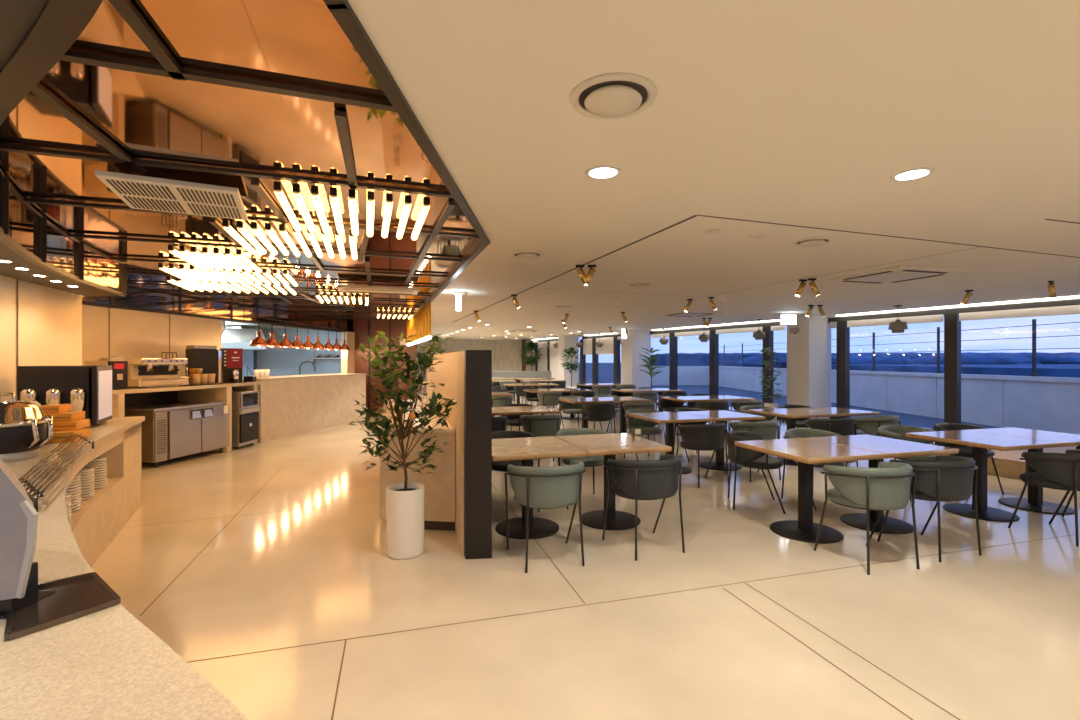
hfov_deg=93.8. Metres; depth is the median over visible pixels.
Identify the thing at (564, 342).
pillar
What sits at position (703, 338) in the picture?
pendant lamp
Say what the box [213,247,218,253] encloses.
socket
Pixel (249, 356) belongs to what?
wall
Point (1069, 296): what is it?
recessed light
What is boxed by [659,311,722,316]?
air conditioner
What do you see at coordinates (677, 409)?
dining chair
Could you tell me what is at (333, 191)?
socket
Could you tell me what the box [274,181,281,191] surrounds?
socket
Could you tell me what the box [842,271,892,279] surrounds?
outlet
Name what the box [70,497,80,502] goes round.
plate
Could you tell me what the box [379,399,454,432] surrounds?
countertop
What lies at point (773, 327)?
roller blind
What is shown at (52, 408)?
wooden box
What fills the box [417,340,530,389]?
wall
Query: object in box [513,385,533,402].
dining chair
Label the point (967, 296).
spotlight
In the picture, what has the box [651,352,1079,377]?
mountains
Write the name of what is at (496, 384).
dining table
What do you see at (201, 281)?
lamp
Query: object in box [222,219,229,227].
socket
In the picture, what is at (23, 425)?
chafing dish
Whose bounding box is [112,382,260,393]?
countertop
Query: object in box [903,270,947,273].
outlet
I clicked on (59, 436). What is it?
wooden box
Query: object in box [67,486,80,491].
plate
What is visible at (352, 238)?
lamp
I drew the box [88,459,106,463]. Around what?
plate
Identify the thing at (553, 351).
roller blind
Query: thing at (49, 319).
wall
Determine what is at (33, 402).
paper holder
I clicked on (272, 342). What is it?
heat lamp
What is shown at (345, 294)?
lamp
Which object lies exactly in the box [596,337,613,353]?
roller blind
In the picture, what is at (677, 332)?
roller blind
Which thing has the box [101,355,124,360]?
storage box
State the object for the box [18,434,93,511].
wire rack
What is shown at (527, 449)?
dining table
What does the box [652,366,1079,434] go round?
parapet
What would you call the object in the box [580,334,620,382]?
window
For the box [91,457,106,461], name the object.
plate
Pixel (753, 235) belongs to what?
ceiling sensor
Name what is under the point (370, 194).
socket
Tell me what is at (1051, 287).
spotlight
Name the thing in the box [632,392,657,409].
dining chair
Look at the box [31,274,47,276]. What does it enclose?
recessed light
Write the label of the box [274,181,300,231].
lamp
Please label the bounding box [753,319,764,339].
pendant lamp
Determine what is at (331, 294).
lamp
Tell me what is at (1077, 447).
dining chair
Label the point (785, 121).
ceiling
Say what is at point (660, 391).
dining table
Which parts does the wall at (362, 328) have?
wall plate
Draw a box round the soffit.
[0,168,126,296]
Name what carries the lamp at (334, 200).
attached to the ceiling
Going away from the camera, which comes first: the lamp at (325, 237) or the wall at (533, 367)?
the lamp at (325, 237)
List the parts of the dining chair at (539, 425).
backrest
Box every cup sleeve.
[254,370,258,377]
[259,370,263,377]
[264,369,269,377]
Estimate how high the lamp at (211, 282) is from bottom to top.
0.071 m
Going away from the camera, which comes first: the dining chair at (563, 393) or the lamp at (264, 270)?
the lamp at (264, 270)
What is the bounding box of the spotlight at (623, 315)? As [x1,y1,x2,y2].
[621,312,627,321]
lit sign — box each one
[621,329,626,338]
[779,313,796,324]
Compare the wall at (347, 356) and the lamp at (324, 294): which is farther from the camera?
the wall at (347, 356)
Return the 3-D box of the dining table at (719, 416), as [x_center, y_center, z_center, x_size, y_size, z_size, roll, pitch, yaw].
[2.532,1.130,7.111,0.790,0.740,0.880,0,0,-16]
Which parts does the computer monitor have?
edge trim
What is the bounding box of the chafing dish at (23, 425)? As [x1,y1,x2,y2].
[0,393,52,462]
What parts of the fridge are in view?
door, handle, handle, door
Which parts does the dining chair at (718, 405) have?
backrest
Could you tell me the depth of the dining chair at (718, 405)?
9.22 m
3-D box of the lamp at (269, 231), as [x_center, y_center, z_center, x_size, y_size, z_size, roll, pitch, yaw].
[-2.197,-0.996,4.235,0.048,0.071,0.942,0,0,-19]
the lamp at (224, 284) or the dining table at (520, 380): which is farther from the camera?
the dining table at (520, 380)
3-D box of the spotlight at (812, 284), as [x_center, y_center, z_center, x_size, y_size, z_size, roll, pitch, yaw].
[3.364,-0.893,6.196,0.143,0.214,0.064,0,0,0]
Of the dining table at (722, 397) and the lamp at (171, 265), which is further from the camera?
the dining table at (722, 397)
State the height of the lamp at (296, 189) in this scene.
0.071 m
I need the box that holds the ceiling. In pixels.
[0,0,1079,339]
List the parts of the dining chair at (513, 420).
seat, backrest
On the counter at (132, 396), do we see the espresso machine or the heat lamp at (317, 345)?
the espresso machine
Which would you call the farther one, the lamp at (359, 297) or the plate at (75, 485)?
the lamp at (359, 297)
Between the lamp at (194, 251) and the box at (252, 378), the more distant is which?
the box at (252, 378)
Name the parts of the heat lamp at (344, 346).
lamp shade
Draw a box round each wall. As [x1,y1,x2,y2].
[0,275,81,400]
[82,287,352,331]
[82,305,221,376]
[242,328,256,377]
[257,328,340,375]
[341,332,354,372]
[353,320,416,414]
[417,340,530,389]
[427,350,491,558]
[531,339,537,370]
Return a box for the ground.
[578,363,1001,428]
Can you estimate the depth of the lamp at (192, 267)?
5.73 m
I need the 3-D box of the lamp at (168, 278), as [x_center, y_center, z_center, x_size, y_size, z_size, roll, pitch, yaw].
[-4.719,-0.996,6.649,0.048,0.071,0.942,0,0,-19]
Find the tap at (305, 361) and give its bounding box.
[299,361,315,374]
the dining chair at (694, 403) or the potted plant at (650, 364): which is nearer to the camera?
the dining chair at (694, 403)
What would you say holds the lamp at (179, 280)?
attached to the ceiling
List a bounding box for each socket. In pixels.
[168,245,174,250]
[179,245,185,251]
[191,246,196,251]
[202,247,207,252]
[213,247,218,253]
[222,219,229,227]
[236,220,243,228]
[236,249,241,254]
[251,222,257,229]
[265,223,270,230]
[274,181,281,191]
[279,224,284,231]
[292,183,300,193]
[311,185,318,195]
[330,187,336,197]
[349,189,355,198]
[367,191,373,200]
[386,193,392,202]
[404,195,410,204]
[423,197,429,206]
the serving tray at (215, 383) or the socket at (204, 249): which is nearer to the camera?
the socket at (204, 249)
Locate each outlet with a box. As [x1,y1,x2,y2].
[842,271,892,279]
[842,281,881,283]
[891,274,943,282]
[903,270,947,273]
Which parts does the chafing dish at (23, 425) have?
handle, lid, handle, handle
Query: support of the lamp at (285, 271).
attached to the ceiling
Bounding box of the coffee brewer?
[185,345,220,382]
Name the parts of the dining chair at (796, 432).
leg, backrest, seat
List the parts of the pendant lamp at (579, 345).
lamp shade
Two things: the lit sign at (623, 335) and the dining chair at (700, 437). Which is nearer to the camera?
the dining chair at (700, 437)
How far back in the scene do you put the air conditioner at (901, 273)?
5.78 m
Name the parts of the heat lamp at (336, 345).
lamp shade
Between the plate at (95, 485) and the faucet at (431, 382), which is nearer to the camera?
the plate at (95, 485)
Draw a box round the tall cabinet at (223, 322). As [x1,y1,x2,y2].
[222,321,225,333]
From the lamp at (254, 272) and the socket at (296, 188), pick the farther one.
the lamp at (254, 272)
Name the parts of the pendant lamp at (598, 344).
lamp shade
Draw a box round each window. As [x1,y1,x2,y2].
[535,339,557,378]
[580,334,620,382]
[650,322,786,419]
[828,299,1079,428]
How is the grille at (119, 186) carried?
attached to the ceiling vent at (137, 191)
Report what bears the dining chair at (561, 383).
on the floor
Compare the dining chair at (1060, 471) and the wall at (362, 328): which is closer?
the dining chair at (1060, 471)
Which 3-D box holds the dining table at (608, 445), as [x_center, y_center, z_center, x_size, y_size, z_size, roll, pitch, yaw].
[0.652,1.130,4.731,0.790,0.740,0.880,0,0,-16]
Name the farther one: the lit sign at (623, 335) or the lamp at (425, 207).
the lit sign at (623, 335)
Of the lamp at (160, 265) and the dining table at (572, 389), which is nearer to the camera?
the lamp at (160, 265)
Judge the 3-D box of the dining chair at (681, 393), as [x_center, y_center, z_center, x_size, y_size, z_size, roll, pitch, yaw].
[3.319,1.129,12.428,0.631,0.748,0.574,0,0,-19]
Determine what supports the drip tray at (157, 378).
on the espresso machine
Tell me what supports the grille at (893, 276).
attached to the air conditioner at (901, 273)
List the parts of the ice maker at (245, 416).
panel, door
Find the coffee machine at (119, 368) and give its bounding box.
[85,361,127,389]
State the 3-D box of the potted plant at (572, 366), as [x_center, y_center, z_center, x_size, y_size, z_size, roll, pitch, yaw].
[1.246,0.462,19.734,1.023,2.076,0.971,0,0,-44]
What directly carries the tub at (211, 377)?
on the serving tray at (215, 383)
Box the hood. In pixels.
[222,326,286,349]
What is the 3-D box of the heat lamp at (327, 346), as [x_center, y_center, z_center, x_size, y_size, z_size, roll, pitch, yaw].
[-5.064,-0.515,12.079,0.272,0.540,0.272,0,0,0]
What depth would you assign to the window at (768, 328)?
14.49 m
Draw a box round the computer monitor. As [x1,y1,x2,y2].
[0,458,55,618]
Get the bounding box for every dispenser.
[17,365,111,425]
[220,348,245,382]
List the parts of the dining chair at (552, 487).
leg, seat, leg, backrest, leg, leg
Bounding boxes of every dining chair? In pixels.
[492,396,512,430]
[492,416,507,431]
[492,431,539,511]
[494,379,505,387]
[499,381,515,400]
[501,403,535,425]
[504,383,522,403]
[504,460,585,572]
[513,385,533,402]
[519,414,561,460]
[524,388,546,414]
[536,392,561,422]
[538,385,557,406]
[550,381,565,386]
[553,387,575,415]
[555,428,608,508]
[558,396,584,428]
[570,391,594,422]
[576,383,590,389]
[581,403,615,433]
[592,385,611,395]
[595,395,619,430]
[602,454,684,560]
[610,388,630,415]
[616,385,635,388]
[621,402,654,441]
[624,409,664,459]
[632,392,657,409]
[658,395,686,427]
[661,391,686,411]
[674,408,715,461]
[676,423,728,487]
[691,394,715,407]
[695,401,728,430]
[725,420,780,481]
[725,430,785,513]
[729,400,763,425]
[739,406,779,438]
[779,404,816,434]
[781,428,843,510]
[805,418,857,466]
[814,462,919,574]
[846,415,900,465]
[877,425,938,501]
[877,456,981,562]
[931,423,1003,493]
[1008,449,1079,546]
[1061,446,1079,516]
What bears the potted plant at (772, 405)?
on the floor
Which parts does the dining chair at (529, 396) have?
seat, backrest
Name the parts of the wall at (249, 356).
post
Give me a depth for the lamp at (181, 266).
5.70 m
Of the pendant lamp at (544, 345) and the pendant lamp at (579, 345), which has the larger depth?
the pendant lamp at (544, 345)
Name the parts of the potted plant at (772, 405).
pot, stem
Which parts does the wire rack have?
leg, rod, rod, rod, rod, rod, rod, rod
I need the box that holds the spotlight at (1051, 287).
[1047,281,1056,297]
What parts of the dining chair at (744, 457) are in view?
leg, leg, backrest, seat, leg, leg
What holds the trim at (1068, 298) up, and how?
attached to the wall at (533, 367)
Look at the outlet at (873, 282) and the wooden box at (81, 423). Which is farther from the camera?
the outlet at (873, 282)
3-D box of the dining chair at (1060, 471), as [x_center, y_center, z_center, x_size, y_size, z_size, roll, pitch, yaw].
[4.488,1.129,4.330,0.631,0.748,0.574,0,0,-13]
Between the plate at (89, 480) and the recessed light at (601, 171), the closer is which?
the recessed light at (601, 171)
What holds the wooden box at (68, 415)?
on the wooden box at (81, 423)
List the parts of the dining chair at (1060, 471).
leg, seat, backrest, leg, leg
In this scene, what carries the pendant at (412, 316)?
hanging from the ceiling
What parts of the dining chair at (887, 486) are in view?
leg, seat, leg, backrest, leg, leg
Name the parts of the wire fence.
post, post, post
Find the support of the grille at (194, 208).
attached to the ceiling vent at (137, 191)
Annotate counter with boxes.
[0,416,248,719]
[112,382,260,452]
[242,373,366,442]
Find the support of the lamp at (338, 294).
attached to the ceiling
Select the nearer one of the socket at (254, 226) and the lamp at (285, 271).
the socket at (254, 226)
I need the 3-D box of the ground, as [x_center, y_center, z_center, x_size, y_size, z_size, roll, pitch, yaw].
[80.000,1.750,146.000,240.000,0.200,308.000,0,0,0]
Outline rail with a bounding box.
[256,300,346,330]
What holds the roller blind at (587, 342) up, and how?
attached to the window at (611, 343)
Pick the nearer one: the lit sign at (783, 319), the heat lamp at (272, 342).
the heat lamp at (272, 342)
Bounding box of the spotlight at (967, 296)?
[960,290,972,304]
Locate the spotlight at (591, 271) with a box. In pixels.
[583,265,595,284]
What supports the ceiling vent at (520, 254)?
in the ceiling
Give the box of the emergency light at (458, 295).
[454,292,466,310]
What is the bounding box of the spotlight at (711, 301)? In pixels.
[708,297,716,309]
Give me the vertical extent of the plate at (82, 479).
0.020 m
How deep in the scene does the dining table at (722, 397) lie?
10.24 m
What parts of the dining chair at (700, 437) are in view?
leg, seat, leg, backrest, leg, leg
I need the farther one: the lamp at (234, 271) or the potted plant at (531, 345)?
the potted plant at (531, 345)
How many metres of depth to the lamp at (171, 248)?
4.78 m
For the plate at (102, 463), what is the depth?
4.10 m
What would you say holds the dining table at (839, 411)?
on the floor
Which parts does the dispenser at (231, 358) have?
menu panel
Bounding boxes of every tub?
[191,374,200,384]
[200,374,207,383]
[207,374,214,383]
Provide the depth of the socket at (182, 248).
4.54 m
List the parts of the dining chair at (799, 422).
backrest, seat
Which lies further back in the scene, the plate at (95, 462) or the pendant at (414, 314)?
the pendant at (414, 314)
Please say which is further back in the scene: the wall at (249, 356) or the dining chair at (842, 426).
the wall at (249, 356)
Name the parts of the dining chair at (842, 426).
backrest, leg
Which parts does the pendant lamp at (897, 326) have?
lamp shade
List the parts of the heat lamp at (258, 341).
lamp shade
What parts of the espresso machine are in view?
splash panel, badge panel, control panel, cup rail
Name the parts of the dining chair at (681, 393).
backrest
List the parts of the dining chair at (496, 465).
seat, backrest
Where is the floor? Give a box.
[91,390,1079,719]
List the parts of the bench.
backrest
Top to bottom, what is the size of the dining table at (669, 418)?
0.740 m
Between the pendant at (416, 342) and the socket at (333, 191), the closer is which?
the socket at (333, 191)
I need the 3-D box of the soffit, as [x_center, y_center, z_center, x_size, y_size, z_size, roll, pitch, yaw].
[-4.101,-0.873,3.966,0.857,0.355,3.749,0,0,-30]
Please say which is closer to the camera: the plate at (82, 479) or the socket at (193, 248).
the plate at (82, 479)
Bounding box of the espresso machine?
[125,352,188,387]
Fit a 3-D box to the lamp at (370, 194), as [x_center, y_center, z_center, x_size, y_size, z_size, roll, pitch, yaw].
[-1.185,-0.996,3.525,0.048,0.071,0.942,0,0,-19]
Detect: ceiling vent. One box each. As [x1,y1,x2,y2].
[95,170,247,219]
[337,285,418,294]
[511,251,542,258]
[555,305,570,307]
[570,72,656,118]
[629,283,650,287]
[793,237,832,246]
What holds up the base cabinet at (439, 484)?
on the floor
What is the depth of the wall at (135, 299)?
8.85 m
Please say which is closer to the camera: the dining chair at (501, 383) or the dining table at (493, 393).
the dining table at (493, 393)
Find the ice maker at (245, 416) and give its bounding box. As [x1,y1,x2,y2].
[232,390,259,448]
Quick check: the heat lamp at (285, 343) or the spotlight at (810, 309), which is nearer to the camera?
the spotlight at (810, 309)
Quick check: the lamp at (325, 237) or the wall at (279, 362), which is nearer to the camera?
the lamp at (325, 237)
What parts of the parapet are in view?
panel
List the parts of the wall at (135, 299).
mirror panel, post, mirror panel, post, mirror panel, rail, post, mirror panel, mirror panel, mirror panel, mirror panel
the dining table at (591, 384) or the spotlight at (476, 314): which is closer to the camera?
the spotlight at (476, 314)
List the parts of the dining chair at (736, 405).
backrest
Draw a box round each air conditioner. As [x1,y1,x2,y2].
[507,329,540,331]
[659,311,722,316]
[823,265,968,284]
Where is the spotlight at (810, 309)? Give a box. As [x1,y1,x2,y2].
[805,305,813,316]
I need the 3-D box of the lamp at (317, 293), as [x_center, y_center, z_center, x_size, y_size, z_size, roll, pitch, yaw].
[-3.537,-0.996,8.111,0.048,0.071,0.942,0,0,-19]
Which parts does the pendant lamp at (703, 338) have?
lamp shade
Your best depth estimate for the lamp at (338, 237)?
4.22 m
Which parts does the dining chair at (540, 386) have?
backrest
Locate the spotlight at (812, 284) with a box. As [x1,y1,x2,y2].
[808,278,819,295]
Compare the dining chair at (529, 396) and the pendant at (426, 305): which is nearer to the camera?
the pendant at (426, 305)
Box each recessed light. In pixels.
[0,260,13,262]
[13,267,30,269]
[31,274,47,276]
[533,296,1079,339]
[585,165,620,178]
[891,167,933,180]
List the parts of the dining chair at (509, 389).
backrest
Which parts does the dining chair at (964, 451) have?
backrest, seat, leg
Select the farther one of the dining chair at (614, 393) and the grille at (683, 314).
the dining chair at (614, 393)
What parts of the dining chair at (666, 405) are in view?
seat, backrest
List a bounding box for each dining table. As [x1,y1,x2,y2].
[492,392,513,416]
[492,407,508,415]
[492,436,586,538]
[494,380,516,391]
[498,406,560,459]
[503,383,533,402]
[520,380,545,399]
[523,389,562,414]
[527,383,558,406]
[545,379,565,381]
[555,433,671,529]
[556,388,592,419]
[558,397,612,427]
[577,383,608,403]
[596,397,651,435]
[600,383,633,407]
[611,389,654,396]
[629,412,713,473]
[645,388,682,410]
[662,396,720,435]
[682,410,764,470]
[699,395,754,434]
[734,438,886,543]
[748,408,836,465]
[793,407,880,462]
[807,434,958,533]
[906,430,1063,521]
[965,427,1079,514]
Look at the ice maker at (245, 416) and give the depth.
8.59 m
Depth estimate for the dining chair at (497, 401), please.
10.56 m
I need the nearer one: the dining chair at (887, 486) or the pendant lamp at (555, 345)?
the dining chair at (887, 486)
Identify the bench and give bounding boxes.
[492,371,550,391]
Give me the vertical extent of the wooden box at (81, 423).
0.058 m
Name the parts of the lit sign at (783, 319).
light panel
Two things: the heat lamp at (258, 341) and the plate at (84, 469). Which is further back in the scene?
the heat lamp at (258, 341)
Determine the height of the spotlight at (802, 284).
0.214 m
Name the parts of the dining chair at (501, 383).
backrest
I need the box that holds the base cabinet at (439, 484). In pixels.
[379,399,454,530]
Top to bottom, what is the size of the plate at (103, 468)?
0.020 m
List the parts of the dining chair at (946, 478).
leg, seat, leg, backrest, leg, leg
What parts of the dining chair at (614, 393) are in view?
backrest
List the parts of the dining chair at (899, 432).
backrest, seat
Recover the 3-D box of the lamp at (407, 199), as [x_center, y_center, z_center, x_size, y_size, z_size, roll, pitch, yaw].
[-0.975,-0.996,3.597,0.048,0.071,0.942,0,0,-19]
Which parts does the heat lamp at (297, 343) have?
lamp shade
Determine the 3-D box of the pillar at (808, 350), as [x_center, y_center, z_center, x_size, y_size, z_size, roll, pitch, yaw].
[6.197,0.250,11.636,0.800,2.500,0.550,0,0,-28]
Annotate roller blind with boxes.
[538,341,547,370]
[550,341,557,378]
[583,338,592,354]
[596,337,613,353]
[652,333,668,337]
[675,330,709,336]
[716,327,762,333]
[771,325,784,330]
[830,322,835,327]
[847,314,942,326]
[959,305,1079,320]
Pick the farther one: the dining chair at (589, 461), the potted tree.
the dining chair at (589, 461)
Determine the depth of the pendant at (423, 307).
9.30 m
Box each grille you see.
[106,179,175,199]
[123,196,185,212]
[176,188,236,206]
[187,203,240,218]
[673,313,705,315]
[854,272,932,281]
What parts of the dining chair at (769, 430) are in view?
backrest, leg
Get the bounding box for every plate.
[67,483,80,488]
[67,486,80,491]
[67,488,80,493]
[68,480,80,485]
[70,494,80,499]
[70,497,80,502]
[71,500,80,505]
[77,470,93,475]
[78,467,93,472]
[80,473,93,477]
[80,475,93,480]
[80,478,93,483]
[80,481,93,485]
[81,484,93,488]
[81,486,94,491]
[81,489,93,494]
[81,492,93,496]
[81,494,93,499]
[84,462,106,466]
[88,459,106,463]
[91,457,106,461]
[94,464,106,468]
[94,467,106,471]
[94,469,106,473]
[94,472,106,476]
[94,474,106,478]
[94,477,106,481]
[94,479,106,483]
[94,481,106,486]
[94,484,106,488]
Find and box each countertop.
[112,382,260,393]
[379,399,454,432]
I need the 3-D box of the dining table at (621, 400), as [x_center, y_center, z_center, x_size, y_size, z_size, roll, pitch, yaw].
[1.632,1.130,9.961,0.790,0.740,0.880,0,0,-16]
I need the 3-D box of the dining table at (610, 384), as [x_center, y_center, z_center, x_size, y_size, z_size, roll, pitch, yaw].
[2.432,1.130,16.111,0.790,0.740,0.880,0,0,-16]
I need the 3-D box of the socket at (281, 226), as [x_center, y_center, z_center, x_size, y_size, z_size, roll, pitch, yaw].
[-1.962,-1.006,3.842,0.040,0.050,0.045,0,0,-19]
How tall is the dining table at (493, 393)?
0.740 m
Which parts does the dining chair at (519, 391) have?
backrest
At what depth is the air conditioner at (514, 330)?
16.81 m
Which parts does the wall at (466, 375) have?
panel, post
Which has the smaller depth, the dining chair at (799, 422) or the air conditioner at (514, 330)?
the dining chair at (799, 422)
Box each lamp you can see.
[158,263,190,281]
[166,276,193,290]
[168,245,203,269]
[169,263,199,281]
[177,277,203,291]
[179,245,213,269]
[179,264,208,282]
[189,264,217,282]
[189,280,212,291]
[191,246,222,270]
[199,280,221,291]
[200,267,226,282]
[202,247,231,270]
[209,280,230,292]
[211,267,234,283]
[213,247,241,271]
[220,282,240,292]
[221,267,243,283]
[222,219,254,253]
[225,248,250,271]
[231,279,249,292]
[232,267,252,284]
[236,220,265,253]
[236,249,260,271]
[241,279,258,293]
[242,268,261,284]
[250,318,267,345]
[251,222,277,254]
[252,269,270,284]
[252,280,267,293]
[262,268,279,285]
[262,281,277,293]
[263,332,280,346]
[265,223,288,255]
[273,269,288,285]
[273,283,286,294]
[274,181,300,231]
[279,224,299,255]
[279,322,292,347]
[283,269,297,286]
[283,284,295,294]
[292,183,314,232]
[292,324,304,347]
[293,227,311,256]
[301,336,314,348]
[307,227,322,257]
[311,185,329,233]
[314,337,323,348]
[316,292,323,302]
[321,227,333,257]
[322,328,333,349]
[323,292,329,302]
[330,187,343,234]
[330,293,335,302]
[333,330,341,349]
[335,228,345,258]
[337,293,342,303]
[341,331,349,350]
[344,293,348,303]
[348,189,358,235]
[349,229,356,259]
[351,294,355,303]
[358,294,361,303]
[367,191,374,236]
[382,193,392,237]
[396,195,410,238]
[411,197,429,239]
[542,337,547,348]
[553,336,557,347]
[576,335,582,347]
[595,334,602,346]
[659,329,668,344]
[698,324,709,341]
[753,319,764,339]
[888,305,907,332]
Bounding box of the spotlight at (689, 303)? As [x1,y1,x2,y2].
[684,299,692,311]
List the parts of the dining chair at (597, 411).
seat, backrest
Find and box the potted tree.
[349,330,456,490]
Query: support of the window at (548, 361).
in the wall at (533, 367)
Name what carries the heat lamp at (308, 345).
hanging from the rail
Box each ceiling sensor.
[704,229,719,233]
[749,234,764,237]
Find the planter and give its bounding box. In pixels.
[386,482,424,559]
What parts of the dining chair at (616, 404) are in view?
backrest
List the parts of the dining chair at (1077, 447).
leg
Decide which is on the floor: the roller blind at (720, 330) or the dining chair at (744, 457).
the dining chair at (744, 457)
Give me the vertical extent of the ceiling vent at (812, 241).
0.031 m
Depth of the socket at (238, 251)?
4.69 m
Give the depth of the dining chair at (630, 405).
9.08 m
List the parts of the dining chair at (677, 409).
backrest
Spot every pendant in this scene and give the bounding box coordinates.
[408,319,409,344]
[411,316,413,344]
[413,314,415,343]
[415,312,417,343]
[417,310,419,342]
[419,308,421,341]
[422,306,424,341]
[425,304,427,340]
[428,302,430,339]
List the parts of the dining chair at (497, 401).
backrest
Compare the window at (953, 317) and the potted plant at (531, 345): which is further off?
the potted plant at (531, 345)
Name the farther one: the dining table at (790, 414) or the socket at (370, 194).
the dining table at (790, 414)
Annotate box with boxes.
[41,404,71,412]
[43,411,84,421]
[47,428,90,442]
[53,419,89,430]
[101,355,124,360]
[243,366,255,381]
[789,328,798,333]
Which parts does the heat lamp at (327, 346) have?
lamp shade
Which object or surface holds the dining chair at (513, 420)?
on the floor
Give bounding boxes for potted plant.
[520,341,541,370]
[559,346,581,387]
[639,348,664,409]
[758,348,782,420]
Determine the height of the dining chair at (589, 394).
0.748 m
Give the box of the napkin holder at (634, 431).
[631,428,641,434]
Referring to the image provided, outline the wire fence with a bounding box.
[719,319,1079,376]
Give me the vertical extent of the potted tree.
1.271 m
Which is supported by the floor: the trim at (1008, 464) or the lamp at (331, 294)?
the trim at (1008, 464)
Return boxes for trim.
[17,279,169,365]
[522,340,525,370]
[538,297,1079,339]
[939,446,1076,479]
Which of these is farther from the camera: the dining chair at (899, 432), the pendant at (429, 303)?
the pendant at (429, 303)
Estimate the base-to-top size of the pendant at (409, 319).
0.660 m
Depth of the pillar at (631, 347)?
16.98 m
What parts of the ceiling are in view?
mirror panel, mirror panel, mirror panel, mirror panel, mirror panel, mirror panel, mirror panel, mirror panel, mirror panel, mirror panel, mirror panel, mirror panel, mirror panel, edge frame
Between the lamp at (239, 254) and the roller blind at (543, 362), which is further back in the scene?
the roller blind at (543, 362)
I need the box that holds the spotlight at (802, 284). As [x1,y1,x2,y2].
[795,279,806,296]
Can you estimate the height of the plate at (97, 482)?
0.020 m
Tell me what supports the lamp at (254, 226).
attached to the ceiling
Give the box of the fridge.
[125,402,228,467]
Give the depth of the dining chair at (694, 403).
11.24 m
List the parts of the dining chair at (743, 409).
backrest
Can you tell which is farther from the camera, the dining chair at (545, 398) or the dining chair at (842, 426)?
the dining chair at (545, 398)
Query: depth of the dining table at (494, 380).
18.72 m
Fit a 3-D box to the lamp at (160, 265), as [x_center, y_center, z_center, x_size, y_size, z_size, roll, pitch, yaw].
[-4.177,-0.996,5.798,0.048,0.071,0.942,0,0,-19]
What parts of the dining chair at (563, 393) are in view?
backrest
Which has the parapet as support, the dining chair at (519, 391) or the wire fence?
the wire fence
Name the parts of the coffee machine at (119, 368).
label plate, spout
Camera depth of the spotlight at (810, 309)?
9.16 m
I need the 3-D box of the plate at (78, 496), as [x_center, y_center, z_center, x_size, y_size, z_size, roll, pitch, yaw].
[-3.291,0.957,3.493,0.170,0.020,0.170,0,0,0]
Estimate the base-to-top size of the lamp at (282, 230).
0.071 m
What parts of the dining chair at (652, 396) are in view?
backrest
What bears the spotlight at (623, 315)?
attached to the ceiling
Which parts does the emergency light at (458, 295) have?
glow panel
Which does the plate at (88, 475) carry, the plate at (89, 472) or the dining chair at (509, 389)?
the plate at (89, 472)
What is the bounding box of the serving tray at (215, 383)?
[179,383,222,385]
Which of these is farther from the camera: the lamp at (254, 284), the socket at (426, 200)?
the lamp at (254, 284)
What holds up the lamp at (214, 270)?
attached to the ceiling
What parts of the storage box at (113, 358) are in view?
lid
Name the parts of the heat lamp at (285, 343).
lamp shade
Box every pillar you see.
[558,336,577,386]
[621,330,650,402]
[787,315,830,420]
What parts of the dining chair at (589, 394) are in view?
backrest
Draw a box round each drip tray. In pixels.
[4,572,120,640]
[137,377,188,379]
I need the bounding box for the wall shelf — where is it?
[307,358,340,363]
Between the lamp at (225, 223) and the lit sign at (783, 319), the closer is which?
the lamp at (225, 223)
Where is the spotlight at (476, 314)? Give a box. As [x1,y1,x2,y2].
[474,311,480,320]
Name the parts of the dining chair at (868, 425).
seat, backrest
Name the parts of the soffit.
post, post, post, post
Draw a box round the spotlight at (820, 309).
[817,305,824,316]
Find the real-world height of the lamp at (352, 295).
0.071 m
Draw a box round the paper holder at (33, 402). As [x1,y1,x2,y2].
[29,401,49,444]
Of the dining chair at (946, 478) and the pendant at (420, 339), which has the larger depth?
the pendant at (420, 339)
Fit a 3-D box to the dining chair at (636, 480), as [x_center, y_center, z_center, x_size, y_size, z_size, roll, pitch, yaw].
[0.841,1.129,4.061,0.631,0.748,0.574,0,0,-21]
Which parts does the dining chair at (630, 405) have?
backrest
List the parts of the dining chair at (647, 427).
backrest, seat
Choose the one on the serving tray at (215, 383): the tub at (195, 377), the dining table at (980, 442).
the tub at (195, 377)
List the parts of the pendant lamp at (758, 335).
lamp shade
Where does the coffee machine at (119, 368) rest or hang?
on the counter at (132, 396)
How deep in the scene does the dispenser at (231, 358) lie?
8.64 m
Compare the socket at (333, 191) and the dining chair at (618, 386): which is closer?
the socket at (333, 191)
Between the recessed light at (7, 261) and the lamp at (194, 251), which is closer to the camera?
the recessed light at (7, 261)
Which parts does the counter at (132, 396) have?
panel, panel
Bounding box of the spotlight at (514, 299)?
[511,294,519,307]
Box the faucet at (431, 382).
[418,381,434,409]
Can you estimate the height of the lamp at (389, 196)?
0.071 m
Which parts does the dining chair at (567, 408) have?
seat, backrest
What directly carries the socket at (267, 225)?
attached to the lamp at (269, 231)
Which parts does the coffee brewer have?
lid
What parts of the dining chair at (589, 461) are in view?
backrest, seat, leg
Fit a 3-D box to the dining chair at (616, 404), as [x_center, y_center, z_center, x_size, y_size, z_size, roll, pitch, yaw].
[1.426,1.129,10.641,0.631,0.748,0.574,0,0,-21]
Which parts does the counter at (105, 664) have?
panel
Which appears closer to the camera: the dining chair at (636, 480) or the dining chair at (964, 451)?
the dining chair at (636, 480)
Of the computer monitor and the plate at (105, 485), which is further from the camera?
the plate at (105, 485)
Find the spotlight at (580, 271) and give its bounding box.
[576,265,588,284]
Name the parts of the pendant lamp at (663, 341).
lamp shade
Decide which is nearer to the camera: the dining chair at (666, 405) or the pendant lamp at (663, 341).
the dining chair at (666, 405)
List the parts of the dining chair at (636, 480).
leg, seat, leg, backrest, leg, leg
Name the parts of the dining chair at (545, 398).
backrest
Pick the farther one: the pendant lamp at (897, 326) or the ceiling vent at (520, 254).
the pendant lamp at (897, 326)

